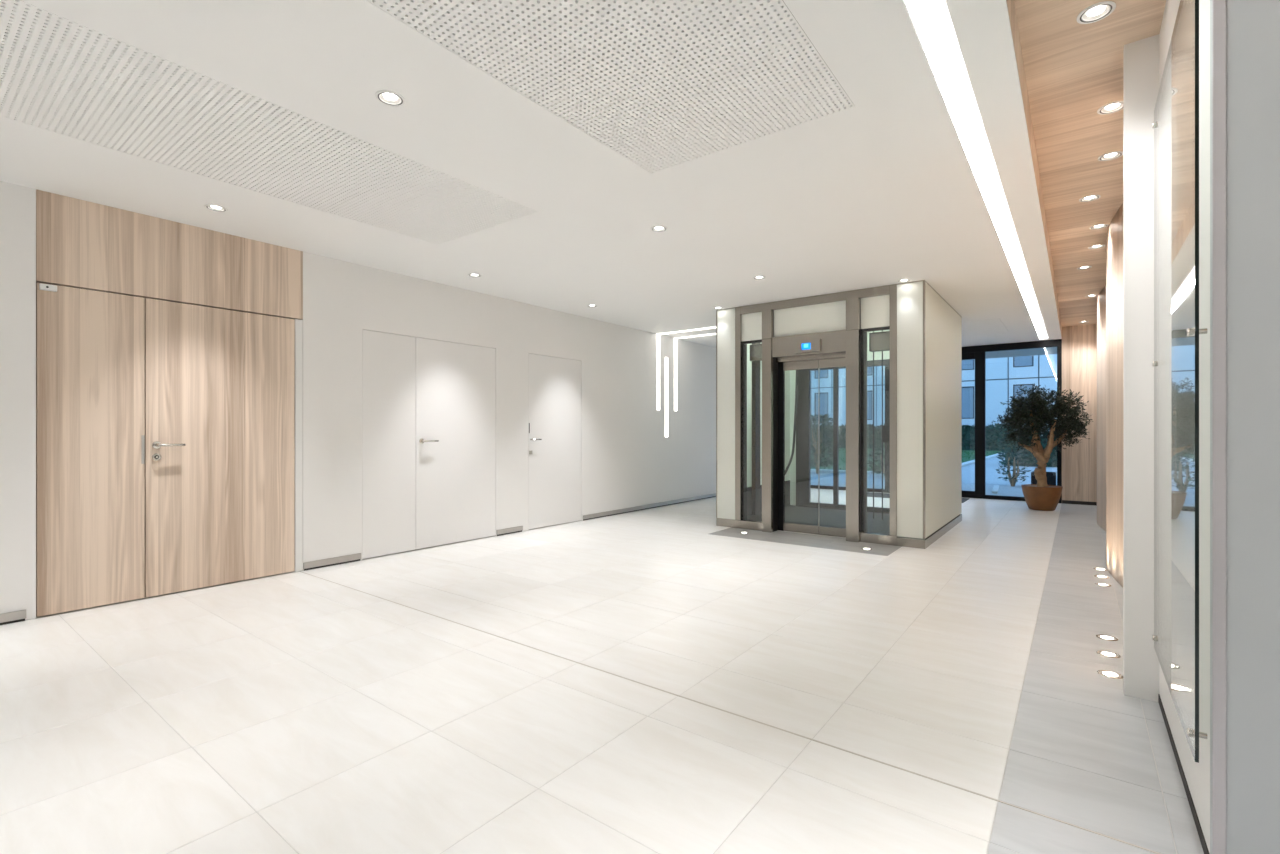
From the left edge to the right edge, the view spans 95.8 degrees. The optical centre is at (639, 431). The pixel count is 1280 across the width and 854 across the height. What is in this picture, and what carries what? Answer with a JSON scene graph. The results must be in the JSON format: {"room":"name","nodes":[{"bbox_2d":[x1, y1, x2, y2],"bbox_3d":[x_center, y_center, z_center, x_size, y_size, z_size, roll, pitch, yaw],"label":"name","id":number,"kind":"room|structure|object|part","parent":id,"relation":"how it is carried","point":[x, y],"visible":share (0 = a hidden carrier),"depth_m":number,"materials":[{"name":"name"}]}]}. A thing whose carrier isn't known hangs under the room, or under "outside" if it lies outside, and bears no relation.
{"room":"elevator lobby","nodes":[
{"label":"elevator lobby","id":0,"kind":"room"},
{"bbox_2d":[0,181,715,619],"bbox_3d":[-1.875,-0.277,6.275,0.120,2.900,15.750,0,0,37],"label":"wall","id":1,"kind":"structure","parent":0,"point":[628,460],"depth_m":5.59,"materials":[{"name":"paint"}]},
{"bbox_2d":[36,189,302,616],"bbox_3d":[-3.344,-0.177,4.276,0.187,2.700,1.572,0,0,37],"label":"door","id":2,"kind":"structure","parent":1,"relation":"in","point":[169,354],"depth_m":4.11,"materials":[{"name":"brown wood"}]},
{"bbox_3d":[-3.480,0.123,4.048,0.003,0.200,0.016,0,0,37],"label":"latch plate","id":3,"kind":"part","parent":2,"relation":"part of","materials":[{"name":"metal"}]},
{"bbox_3d":[-3.373,0.093,4.139,0.067,0.052,0.176,0,0,37],"label":"handle","id":4,"kind":"part","parent":2,"relation":"part of","materials":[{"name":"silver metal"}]},
{"bbox_3d":[-2.890,0.114,4.880,0.053,2.119,0.057,0,0,37],"label":"frame","id":5,"kind":"part","parent":2,"relation":"part of","materials":[{"name":"white metal"}]},
{"bbox_2d":[0,493,715,624],"bbox_3d":[-1.845,1.139,6.203,0.014,0.068,15.670,0,0,37],"label":"baseboard","id":6,"kind":"structure","parent":1,"relation":"attached to","point":[16,616],"depth_m":6.52,"materials":[{"name":"metal"}]},
{"bbox_2d":[363,330,495,558],"bbox_3d":[-2.103,0.116,5.918,0.187,2.115,1.525,0,0,37],"label":"door","id":7,"kind":"structure","parent":1,"relation":"in","point":[429,406],"depth_m":5.82,"materials":[{"name":"white paint"}]},
{"bbox_3d":[-2.116,0.090,5.802,0.068,0.052,0.176,0,0,37],"label":"handle","id":8,"kind":"part","parent":7,"relation":"part of","materials":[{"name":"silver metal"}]},
{"bbox_2d":[529,354,580,528],"bbox_3d":[-1.076,0.116,7.283,0.178,2.115,0.920,0,0,37],"label":"door","id":9,"kind":"structure","parent":1,"relation":"in","point":[554,382],"depth_m":7.23,"materials":[{"name":"white paint"}]},
{"bbox_2d":[665,357,667,436],"bbox_3d":[0.425,-0.553,9.213,0.006,1.267,0.080,0,0,37],"label":"light","id":10,"kind":"object","parent":1,"relation":"attached to","point":[666,358],"visible":1,"depth_m":9.20,"materials":[{"name":"white plastic"}]},
{"bbox_2d":[657,327,715,409],"bbox_3d":[0.929,-0.935,8.543,1.618,1.184,0.080,0,0,37],"label":"light","id":11,"kind":"object","parent":1,"relation":"attached to","point":[658,335],"visible":0.82,"depth_m":9.01,"materials":[{"name":"white plastic"}]},
{"bbox_2d":[657,334,659,409],"bbox_3d":[0.286,-0.935,9.029,0.006,1.184,0.080,0,0,37],"label":"diffuser","id":12,"kind":"object","parent":11,"relation":"attached to","point":[658,335],"depth_m":9.03,"materials":[{"name":"white plastic"}]},
{"bbox_2d":[658,327,715,334],"bbox_3d":[0.929,-1.524,8.543,1.618,0.006,0.080,0,0,37],"label":"diffuser","id":13,"kind":"object","parent":11,"relation":"attached to","point":[708,327],"depth_m":8.68,"materials":[{"name":"white plastic"}]},
{"bbox_2d":[674,333,715,410],"bbox_3d":[1.225,-0.935,8.934,1.618,1.184,0.080,0,0,37],"label":"light","id":14,"kind":"object","parent":1,"relation":"attached to","point":[675,339],"visible":0.68,"depth_m":9.41,"materials":[{"name":"white plastic"}]},
{"bbox_2d":[674,338,676,410],"bbox_3d":[0.582,-0.935,9.420,0.006,1.184,0.080,0,0,37],"label":"diffuser","id":15,"kind":"object","parent":14,"relation":"attached to","point":[675,339],"depth_m":9.41,"materials":[{"name":"white plastic"}]},
{"bbox_2d":[675,333,715,338],"bbox_3d":[1.225,-1.524,8.934,1.618,0.006,0.080,0,0,37],"label":"diffuser","id":16,"kind":"object","parent":14,"relation":"attached to","point":[712,333],"depth_m":9.21,"materials":[{"name":"white plastic"}]},
{"bbox_2d":[0,0,1061,347],"bbox_3d":[0.175,-1.533,4.725,5.020,0.012,15.750,0,0,37],"label":"ceiling","id":17,"kind":"structure","parent":0,"point":[883,189],"depth_m":3.44,"materials":[{"name":"paint"}]},
{"bbox_2d":[204,204,227,211],"bbox_3d":[-2.889,-1.528,3.939,0.128,0.010,0.128,0,0,37],"label":"recessed light","id":18,"kind":"object","parent":17,"relation":"in","point":[217,208],"visible":1,"depth_m":3.94,"materials":[{"name":"white metal"}]},
{"bbox_2d":[0,0,536,244],"bbox_3d":[-2.310,-1.542,2.861,1.175,0.030,3.760,0,0,37],"label":"acoustic panel","id":19,"kind":"object","parent":17,"relation":"attached to","point":[58,74],"visible":1,"depth_m":2.95,"materials":[{"name":"paint"}]},
{"bbox_2d":[375,90,404,106],"bbox_3d":[-1.142,-1.528,2.643,0.128,0.010,0.128,0,0,37],"label":"recessed light","id":20,"kind":"object","parent":17,"relation":"in","point":[387,97],"visible":1,"depth_m":2.65,"materials":[{"name":"white metal"}]},
{"bbox_2d":[468,273,480,276],"bbox_3d":[-1.610,-1.528,5.630,0.128,0.010,0.128,0,0,37],"label":"recessed light","id":21,"kind":"object","parent":17,"relation":"in","point":[471,274],"visible":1,"depth_m":5.63,"materials":[{"name":"white metal"}]},
{"bbox_2d":[367,0,853,172],"bbox_3d":[-0.595,-1.542,1.564,1.175,0.030,3.760,0,0,37],"label":"acoustic panel","id":22,"kind":"object","parent":17,"relation":"attached to","point":[661,84],"visible":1,"depth_m":2.40,"materials":[{"name":"paint"}]},
{"bbox_2d":[651,226,667,231],"bbox_3d":[0.143,-1.528,4.343,0.128,0.010,0.128,0,0,37],"label":"recessed light","id":23,"kind":"object","parent":17,"relation":"in","point":[655,228],"visible":1,"depth_m":4.35,"materials":[{"name":"white metal"}]},
{"bbox_2d":[753,276,765,279],"bbox_3d":[1.180,-1.528,5.715,0.128,0.010,0.128,0,0,37],"label":"recessed light","id":24,"kind":"object","parent":17,"relation":"in","point":[755,277],"visible":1,"depth_m":5.73,"materials":[{"name":"white metal"}]},
{"bbox_2d":[897,279,910,282],"bbox_3d":[2.666,-1.528,5.835,0.128,0.010,0.128,0,0,37],"label":"recessed light","id":25,"kind":"object","parent":17,"relation":"in","point":[902,280],"visible":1,"depth_m":5.84,"materials":[{"name":"white metal"}]},
{"bbox_2d":[905,0,1047,339],"bbox_3d":[2.044,-1.567,3.419,0.138,0.079,15.340,0,0,37],"label":"light slot","id":26,"kind":"object","parent":17,"relation":"attached to","point":[932,21],"visible":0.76,"depth_m":2.94,"materials":[{"name":"white plastic"}]},
{"bbox_2d":[0,488,1203,853],"bbox_3d":[0.863,1.248,4.143,7.220,0.150,16.050,0,0,37],"label":"floor","id":27,"kind":"structure","parent":0,"point":[293,712],"depth_m":2.45,"materials":[{"name":"tile"}]},
{"bbox_2d":[299,571,1161,853],"bbox_3d":[-0.669,1.174,3.207,5.505,0.002,0.006,0,0,37],"label":"trim","id":28,"kind":"structure","parent":27,"relation":"in","point":[299,571],"depth_m":2.16,"materials":[{"name":"metal"}]},
{"bbox_2d":[716,280,961,548],"bbox_3d":[2.590,-0.177,7.421,2.392,2.700,2.397,0,0,37],"label":"lift","id":29,"kind":"object","parent":27,"relation":"on","point":[767,354],"visible":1,"depth_m":6.69,"materials":[{"name":"metal"}]},
{"bbox_3d":[0.969,-0.222,7.244,0.016,2.590,0.034,0,0,37],"label":"corner trim","id":30,"kind":"part","parent":29,"relation":"part of","materials":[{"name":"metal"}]},
{"bbox_3d":[1.074,1.124,7.170,0.265,0.098,0.046,0,0,37],"label":"kick plate","id":31,"kind":"part","parent":29,"relation":"part of","materials":[{"name":"metal"}]},
{"bbox_3d":[1.076,-0.222,7.172,0.265,2.590,0.040,0,0,37],"label":"cream panel","id":32,"kind":"part","parent":29,"relation":"part of","materials":[{"name":"paint"}]},
{"bbox_3d":[1.213,1.124,7.074,0.073,0.098,0.072,0,0,37],"label":"kick plate","id":33,"kind":"part","parent":29,"relation":"part of","materials":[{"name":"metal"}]},
{"bbox_3d":[1.280,-0.015,7.077,0.030,2.180,0.066,0,0,37],"label":"pane frame","id":34,"kind":"part","parent":29,"relation":"part of","materials":[{"name":"grey metal"}]},
{"bbox_3d":[1.362,1.124,6.961,0.300,0.098,0.072,0,0,37],"label":"kick plate","id":35,"kind":"part","parent":29,"relation":"part of","materials":[{"name":"metal"}]},
{"bbox_3d":[1.363,-1.268,6.964,0.300,0.327,0.014,0,0,37],"label":"transom pane","id":36,"kind":"part","parent":29,"relation":"part of","materials":[{"name":"white glass"}]},
{"bbox_3d":[1.394,-1.091,6.979,0.270,0.028,0.046,0,0,37],"label":"pane frame","id":37,"kind":"part","parent":29,"relation":"part of","materials":[{"name":"grey metal"}]},
{"bbox_3d":[1.609,-0.117,8.010,0.055,2.520,0.160,0,0,37],"label":"guide rail","id":38,"kind":"part","parent":29,"relation":"part of","materials":[{"name":"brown metal"}]},
{"bbox_3d":[1.497,-0.130,6.794,0.117,2.605,0.055,0,0,37],"label":"post","id":39,"kind":"part","parent":29,"relation":"part of","materials":[{"name":"metal"}]},
{"bbox_3d":[1.875,-0.777,6.731,0.422,0.100,0.024,0,0,37],"label":"rail","id":40,"kind":"part","parent":29,"relation":"part of","materials":[{"name":"metal"}]},
{"bbox_3d":[1.875,1.123,6.731,0.422,0.095,0.024,0,0,37],"label":"kick rail","id":41,"kind":"part","parent":29,"relation":"part of","materials":[{"name":"metal"}]},
{"bbox_3d":[1.919,-1.268,6.543,0.860,0.327,0.014,0,0,37],"label":"transom pane","id":42,"kind":"part","parent":29,"relation":"part of","materials":[{"name":"white glass"}]},
{"bbox_3d":[1.937,-1.474,6.551,1.712,0.085,0.112,0,0,37],"label":"header rail","id":43,"kind":"part","parent":29,"relation":"part of","materials":[{"name":"metal"}]},
{"bbox_3d":[2.189,-0.777,6.494,0.360,0.100,0.024,0,0,37],"label":"rail","id":44,"kind":"part","parent":29,"relation":"part of","materials":[{"name":"metal"}]},
{"bbox_3d":[2.189,1.123,6.494,0.360,0.095,0.024,0,0,37],"label":"kick rail","id":45,"kind":"part","parent":29,"relation":"part of","materials":[{"name":"metal"}]},
{"bbox_3d":[2.609,-1.522,7.447,2.380,0.010,2.332,0,0,37],"label":"trim","id":46,"kind":"part","parent":29,"relation":"part of","materials":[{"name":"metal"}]},
{"bbox_3d":[3.032,1.133,8.445,1.450,0.020,0.030,0,0,37],"label":"sill","id":47,"kind":"part","parent":29,"relation":"part of","materials":[{"name":"metal"}]},
{"bbox_3d":[3.056,-0.985,8.527,1.550,0.085,0.066,0,0,37],"label":"rail","id":48,"kind":"part","parent":29,"relation":"part of","materials":[{"name":"brown metal"}]},
{"bbox_3d":[3.056,1.115,8.527,1.550,0.075,0.066,0,0,37],"label":"rail","id":49,"kind":"part","parent":29,"relation":"part of","materials":[{"name":"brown metal"}]},
{"bbox_3d":[2.284,-0.130,6.200,0.135,2.605,0.055,0,0,37],"label":"post","id":50,"kind":"part","parent":29,"relation":"part of","materials":[{"name":"metal"}]},
{"bbox_3d":[2.406,-0.015,6.225,0.030,2.180,0.066,0,0,37],"label":"pane frame","id":51,"kind":"part","parent":29,"relation":"part of","materials":[{"name":"grey metal"}]},
{"bbox_3d":[2.490,-1.268,6.112,0.300,0.327,0.014,0,0,37],"label":"transom pane","id":52,"kind":"part","parent":29,"relation":"part of","materials":[{"name":"beige glass"}]},
{"bbox_3d":[2.520,-1.091,6.127,0.270,0.028,0.046,0,0,37],"label":"pane frame","id":53,"kind":"part","parent":29,"relation":"part of","materials":[{"name":"grey metal"}]},
{"bbox_3d":[2.516,1.124,6.088,0.370,0.098,0.072,0,0,37],"label":"kick plate","id":54,"kind":"part","parent":29,"relation":"part of","materials":[{"name":"metal"}]},
{"bbox_2d":[883,425,889,442],"bbox_3d":[2.871,0.023,6.699,0.100,0.200,0.050,0,0,37],"label":"switch","id":55,"kind":"object","parent":29,"relation":"attached to","point":[886,428],"depth_m":6.68,"materials":[{"name":"grey metal"}]},
{"bbox_3d":[2.758,-0.222,5.900,0.244,2.590,0.040,0,0,37],"label":"cream panel","id":56,"kind":"part","parent":29,"relation":"part of","materials":[{"name":"paint"}]},
{"bbox_3d":[2.765,1.131,5.891,0.266,0.085,0.046,0,0,37],"label":"kick plate","id":57,"kind":"part","parent":29,"relation":"part of","materials":[{"name":"metal"}]},
{"bbox_3d":[2.859,-0.222,5.816,0.018,2.590,0.034,0,0,37],"label":"corner trim","id":58,"kind":"part","parent":29,"relation":"part of","materials":[{"name":"metal"}]},
{"bbox_3d":[3.566,-0.222,6.744,0.006,2.590,2.300,0,0,37],"label":"panel","id":59,"kind":"part","parent":29,"relation":"part of","materials":[{"name":"beige metal"}]},
{"bbox_3d":[3.570,1.131,6.747,0.016,0.085,2.290,0,0,37],"label":"kick plate","id":60,"kind":"part","parent":29,"relation":"part of","materials":[{"name":"metal"}]},
{"bbox_2d":[867,492,969,502],"bbox_3d":[4.861,1.171,10.409,1.788,0.008,0.758,0,0,37],"label":"door mat","id":61,"kind":"object","parent":27,"relation":"on","point":[869,494],"visible":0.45,"depth_m":10.62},
{"bbox_2d":[991,384,1092,510],"bbox_3d":[6.074,0.217,8.778,1.329,1.911,0.913,0,0,-22],"label":"potted tree","id":62,"kind":"object","parent":27,"relation":"on","point":[1041,496],"visible":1,"depth_m":8.64,"materials":[{"name":"green plant"}]},
{"bbox_2d":[1093,568,1107,570],"bbox_3d":[3.933,1.171,4.937,0.100,0.004,0.100,0,0,37],"label":"uplight","id":63,"kind":"object","parent":27,"relation":"on","point":[1101,569],"visible":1,"depth_m":4.92,"materials":[{"name":"silver metal"}]},
{"bbox_2d":[1094,575,1109,577],"bbox_3d":[3.740,1.171,4.682,0.100,0.004,0.100,0,0,37],"label":"uplight","id":64,"kind":"object","parent":27,"relation":"on","point":[1098,576],"visible":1,"depth_m":4.68,"materials":[{"name":"silver metal"}]},
{"bbox_2d":[1095,583,1110,586],"bbox_3d":[3.553,1.171,4.434,0.100,0.004,0.100,0,0,37],"label":"uplight","id":65,"kind":"object","parent":27,"relation":"on","point":[1099,584],"visible":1,"depth_m":4.44,"materials":[{"name":"silver metal"}]},
{"bbox_2d":[1096,634,1117,640],"bbox_3d":[2.659,1.171,3.292,0.100,0.004,0.100,0,0,37],"label":"uplight","id":66,"kind":"object","parent":27,"relation":"on","point":[1104,637],"visible":1,"depth_m":3.29,"materials":[{"name":"silver metal"}]},
{"bbox_2d":[1096,650,1120,657],"bbox_3d":[2.469,1.171,3.047,0.100,0.004,0.100,0,0,37],"label":"uplight","id":67,"kind":"object","parent":27,"relation":"on","point":[1109,654],"visible":1,"depth_m":3.04,"materials":[{"name":"silver metal"}]},
{"bbox_2d":[1097,670,1122,678],"bbox_3d":[2.273,1.171,2.794,0.100,0.004,0.100,0,0,37],"label":"uplight","id":68,"kind":"object","parent":27,"relation":"on","point":[1106,673],"visible":0.98,"depth_m":2.79,"materials":[{"name":"silver metal"}]},
{"bbox_2d":[1021,484,1062,510],"bbox_3d":[6.066,0.992,8.728,0.516,0.362,0.516,0,0,37],"label":"pot","id":69,"kind":"object","parent":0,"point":[1040,497],"depth_m":8.57,"materials":[{"name":"brown ceramic"}]},
{"bbox_2d":[1062,324,1096,501],"bbox_3d":[7.290,-0.277,9.294,0.820,2.900,0.120,0,0,37],"label":"wall","id":70,"kind":"structure","parent":0,"point":[1079,342],"depth_m":9.33,"materials":[{"name":"laminate"}]},
{"bbox_2d":[1062,500,1096,505],"bbox_3d":[7.115,1.145,9.343,0.474,0.055,0.012,0,0,37],"label":"baseboard","id":71,"kind":"structure","parent":70,"relation":"attached to","point":[1063,501],"depth_m":9.34,"materials":[{"name":"black metal"}]},
{"bbox_2d":[1014,0,1165,326],"bbox_3d":[2.895,-1.734,2.669,1.800,0.014,15.750,0,0,37],"label":"ceiling","id":72,"kind":"structure","parent":0,"point":[1073,69],"depth_m":3.20,"materials":[{"name":"laminate"}]},
{"bbox_2d":[1007,0,1061,336],"bbox_3d":[2.172,-1.652,3.216,0.014,0.250,15.750,0,0,37],"label":"trim","id":73,"kind":"structure","parent":72,"relation":"attached to","point":[1011,8],"depth_m":2.99,"materials":[{"name":"laminate"}]},
{"bbox_2d":[1077,266,1091,269],"bbox_3d":[4.669,-1.728,6.073,0.128,0.010,0.128,0,0,37],"label":"recessed light","id":74,"kind":"object","parent":72,"relation":"in","point":[1083,267],"visible":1,"depth_m":6.08,"materials":[{"name":"white metal"}]},
{"bbox_2d":[1079,195,1100,201],"bbox_3d":[3.322,-1.728,4.270,0.128,0.010,0.128,0,0,37],"label":"recessed light","id":75,"kind":"object","parent":72,"relation":"in","point":[1090,197],"visible":1,"depth_m":4.28,"materials":[{"name":"white metal"}]},
{"bbox_2d":[1076,1,1115,23],"bbox_3d":[1.877,-1.728,2.380,0.128,0.010,0.128,0,0,37],"label":"recessed light","id":76,"kind":"object","parent":72,"relation":"in","point":[1096,12],"visible":1,"depth_m":2.38,"materials":[{"name":"white metal"}]},
{"bbox_2d":[1088,244,1104,248],"bbox_3d":[4.254,-1.728,5.384,0.128,0.010,0.128,0,0,37],"label":"recessed light","id":77,"kind":"object","parent":72,"relation":"in","point":[1100,245],"visible":1,"depth_m":5.40,"materials":[{"name":"white metal"}]},
{"bbox_2d":[1089,224,1107,229],"bbox_3d":[3.856,-1.728,4.857,0.128,0.010,0.128,0,0,37],"label":"recessed light","id":78,"kind":"object","parent":72,"relation":"in","point":[1099,226],"visible":1,"depth_m":4.87,"materials":[{"name":"white metal"}]},
{"bbox_2d":[1097,101,1122,114],"bbox_3d":[2.514,-1.728,3.076,0.128,0.010,0.128,0,0,37],"label":"recessed light","id":79,"kind":"object","parent":72,"relation":"in","point":[1116,106],"visible":0.85,"depth_m":3.08,"materials":[{"name":"white metal"}]},
{"bbox_2d":[1098,151,1122,160],"bbox_3d":[2.944,-1.728,3.616,0.128,0.010,0.128,0,0,37],"label":"recessed light","id":80,"kind":"object","parent":72,"relation":"in","point":[1116,154],"visible":0.99,"depth_m":3.62,"materials":[{"name":"white metal"}]},
{"bbox_2d":[1097,203,1122,586],"bbox_3d":[4.894,-0.277,5.809,0.438,2.900,8.330,0,0,37],"label":"wall","id":81,"kind":"structure","parent":0,"point":[1110,298],"depth_m":4.73,"materials":[{"name":"brown wood"}]},
{"bbox_2d":[1123,34,1158,701],"bbox_3d":[2.353,-0.277,2.471,0.437,2.900,0.060,0,0,37],"label":"wall pillar","id":82,"kind":"structure","parent":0,"point":[1140,57],"depth_m":2.55,"materials":[{"name":"paint"}]},
{"bbox_2d":[1159,0,1209,853],"bbox_3d":[2.019,-0.277,1.933,0.320,2.900,1.200,0,0,37],"label":"wall","id":83,"kind":"structure","parent":0,"point":[1197,775],"depth_m":1.63,"materials":[{"name":"paint"}]},
{"bbox_2d":[1152,0,1207,762],"bbox_3d":[1.765,-0.212,1.907,0.039,2.150,1.008,0,0,37],"label":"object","id":84,"kind":"object","parent":83,"relation":"attached to","point":[1175,125],"visible":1,"depth_m":1.74,"materials":[{"name":"glass"}]},
{"bbox_2d":[1158,694,1208,853],"bbox_3d":[1.882,1.155,2.019,0.003,0.036,1.230,0,0,37],"label":"baseboard","id":85,"kind":"structure","parent":83,"relation":"attached to","point":[1189,797],"depth_m":1.88,"materials":[{"name":"grey metal"}]},
{"bbox_2d":[1210,0,1279,853],"bbox_3d":[2.085,-0.277,1.113,1.415,2.900,0.030,0,0,37],"label":"wall","id":86,"kind":"structure","parent":0,"point":[1252,26],"depth_m":1.49,"materials":[{"name":"grey paint"}]},
{"bbox_2d":[1212,0,1225,853],"bbox_3d":[1.520,-0.277,1.517,0.026,2.900,0.006,0,0,37],"label":"trim","id":87,"kind":"structure","parent":86,"relation":"attached to","point":[1218,6],"depth_m":1.52,"materials":[{"name":"silver metal"}]},
{"bbox_3d":[4.907,-1.677,11.083,5.140,0.299,0.100,0,0,37],"label":"lintel","id":88,"kind":"object","parent":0,"visible":0},
{"bbox_2d":[811,339,1061,502],"bbox_3d":[4.947,-0.177,11.037,5.020,2.700,0.075,0,0,37],"label":"window","id":89,"kind":"structure","parent":88,"relation":"attached to","point":[978,353],"depth_m":10.19,"materials":[{"name":"black metal"}]},
{"label":"outside","id":90,"kind":"structure","parent":0,"visible":0},
{"bbox_2d":[811,456,1056,496],"bbox_3d":[16.695,1.321,38.664,100.000,0.205,58.180,0,0,37],"label":"ground","id":91,"kind":"structure","parent":90,"point":[968,472],"depth_m":14.82,"materials":[{"name":"concrete"}]},
{"bbox_2d":[811,414,832,473],"bbox_3d":[5.193,0.338,16.901,1.276,1.770,1.266,0,0,37],"label":"shrub","id":92,"kind":"object","parent":91,"relation":"on","point":[825,420],"visible":0.67,"depth_m":16.72,"materials":[{"name":"green plant"}]},
{"bbox_2d":[811,469,883,474],"bbox_3d":[-6.758,1.181,26.860,36.820,0.076,0.300,0,0,37],"label":"kerb","id":93,"kind":"object","parent":91,"relation":"on","point":[812,470],"depth_m":17.23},
{"bbox_2d":[867,447,884,476],"bbox_3d":[6.609,0.819,15.543,1.020,0.821,1.078,0,0,-24],"label":"shrub","id":94,"kind":"object","parent":91,"relation":"on","point":[877,450],"visible":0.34,"depth_m":15.54,"materials":[{"name":"green plant"}]},
{"bbox_2d":[811,448,1000,470],"bbox_3d":[-1.060,1.205,38.724,41.600,0.024,25.500,0,0,37],"label":"lawn","id":95,"kind":"structure","parent":91,"relation":"on","point":[830,467],"depth_m":26.02,"materials":[{"name":"plant"}]},
{"bbox_2d":[812,449,996,470],"bbox_3d":[6.400,1.138,31.274,20.520,0.110,22.430,0,0,37],"label":"grass blades","id":96,"kind":"object","parent":95,"relation":"on","point":[968,453],"visible":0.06,"depth_m":28.49,"materials":[{"name":"green plant"}]},
{"bbox_2d":[811,423,1016,450],"bbox_3d":[11.874,0.370,46.288,31.394,2.142,1.670,0,0,37],"label":"hedge","id":97,"kind":"object","parent":91,"relation":"on","point":[968,432],"visible":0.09,"depth_m":38.40,"materials":[{"name":"green plant"}]},
{"bbox_2d":[811,354,1056,435],"bbox_3d":[23.046,-6.202,46.512,52.665,15.250,10.000,0,0,37],"label":"office building","id":98,"kind":"structure","parent":91,"relation":"on","point":[1004,376],"depth_m":40.15,"materials":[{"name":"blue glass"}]},
{"bbox_3d":[14.656,-5.267,46.662,1.630,3.320,0.120,0,0,37],"label":"facade panel","id":99,"kind":"part","parent":98,"relation":"part of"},
{"bbox_3d":[14.656,-1.867,46.662,1.630,3.320,0.120,0,0,37],"label":"facade panel","id":100,"kind":"part","parent":98,"relation":"part of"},
{"bbox_3d":[16.012,-5.267,45.636,1.630,3.320,0.120,0,0,37],"label":"facade panel","id":101,"kind":"part","parent":98,"relation":"part of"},
{"bbox_3d":[16.012,-1.867,45.636,1.630,3.320,0.120,0,0,37],"label":"facade panel","id":102,"kind":"part","parent":98,"relation":"part of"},
{"bbox_3d":[17.369,-5.267,44.611,1.630,3.320,0.120,0,0,37],"label":"facade panel","id":103,"kind":"part","parent":98,"relation":"part of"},
{"bbox_3d":[17.369,-1.867,44.611,1.630,3.320,0.120,0,0,37],"label":"facade panel","id":104,"kind":"part","parent":98,"relation":"part of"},
{"bbox_3d":[18.725,-5.267,43.586,1.630,3.320,0.120,0,0,37],"label":"facade panel","id":105,"kind":"part","parent":98,"relation":"part of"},
{"bbox_3d":[18.725,-1.867,43.586,1.630,3.320,0.120,0,0,37],"label":"facade panel","id":106,"kind":"part","parent":98,"relation":"part of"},
{"bbox_3d":[22.793,-5.267,40.510,1.630,3.320,0.120,0,0,37],"label":"facade panel","id":107,"kind":"part","parent":98,"relation":"part of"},
{"bbox_3d":[22.793,-1.867,40.510,1.630,3.320,0.120,0,0,37],"label":"facade panel","id":108,"kind":"part","parent":98,"relation":"part of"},
{"bbox_3d":[24.149,-5.267,39.485,1.630,3.320,0.120,0,0,37],"label":"facade panel","id":109,"kind":"part","parent":98,"relation":"part of","materials":[{"name":"blue glass"}]},
{"bbox_3d":[24.149,-1.867,39.485,1.630,3.320,0.120,0,0,37],"label":"facade panel","id":110,"kind":"part","parent":98,"relation":"part of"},
{"bbox_3d":[25.505,-5.267,38.460,1.630,3.320,0.120,0,0,37],"label":"facade panel","id":111,"kind":"part","parent":98,"relation":"part of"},
{"bbox_3d":[25.505,-1.867,38.460,1.630,3.320,0.120,0,0,37],"label":"facade panel","id":112,"kind":"part","parent":98,"relation":"part of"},
{"bbox_3d":[26.861,-5.267,37.434,1.630,3.320,0.120,0,0,37],"label":"facade panel","id":113,"kind":"part","parent":98,"relation":"part of","materials":[{"name":"blue glass"}]},
{"bbox_3d":[26.861,-1.867,37.434,1.630,3.320,0.120,0,0,37],"label":"facade panel","id":114,"kind":"part","parent":98,"relation":"part of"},
{"bbox_2d":[962,453,1004,466],"bbox_3d":[15.619,1.181,26.114,0.220,0.076,25.500,0,0,37],"label":"kerb","id":115,"kind":"object","parent":91,"relation":"on","point":[993,455],"visible":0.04,"depth_m":22.48,"materials":[{"name":"white concrete"}]},
{"bbox_2d":[992,485,998,493],"bbox_3d":[7.464,1.196,12.127,0.100,0.046,1.654,0,0,33],"label":"edging","id":116,"kind":"object","parent":91,"relation":"on","point":[995,489],"visible":1,"depth_m":11.79,"materials":[{"name":"white concrete"}]},
{"bbox_2d":[996,449,1030,485],"bbox_3d":[8.383,0.787,12.987,0.703,0.882,0.720,0,0,37],"label":"shrub","id":117,"kind":"object","parent":91,"relation":"on","point":[1012,479],"visible":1,"depth_m":12.91,"materials":[{"name":"green plant"}]},
{"bbox_2d":[997,430,1056,466],"bbox_3d":[14.703,0.585,20.020,3.981,1.436,1.007,0,0,37],"label":"hedge","id":118,"kind":"object","parent":91,"relation":"on","point":[1052,462],"visible":0.13,"depth_m":20.49,"materials":[{"name":"green plant"}]},
{"bbox_2d":[1031,471,1055,484],"bbox_3d":[8.825,1.049,12.634,0.440,0.340,0.440,0,0,37],"label":"planter box","id":119,"kind":"object","parent":91,"relation":"on","point":[1051,476],"visible":0.51,"depth_m":12.40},
{"bbox_3d":[1.225,-1.952,4.621,7.620,0.250,17.650,0,0,37],"label":"roof","id":120,"kind":"structure","parent":0,"visible":0},
{"bbox_2d":[971,347,1056,359],"bbox_3d":[6.176,-1.677,11.502,7.220,0.300,2.100,0,0,37],"label":"canopy","id":121,"kind":"object","parent":120,"relation":"attached to","point":[1050,350],"depth_m":11.10,"materials":[{"name":"grey concrete"}]}
]}

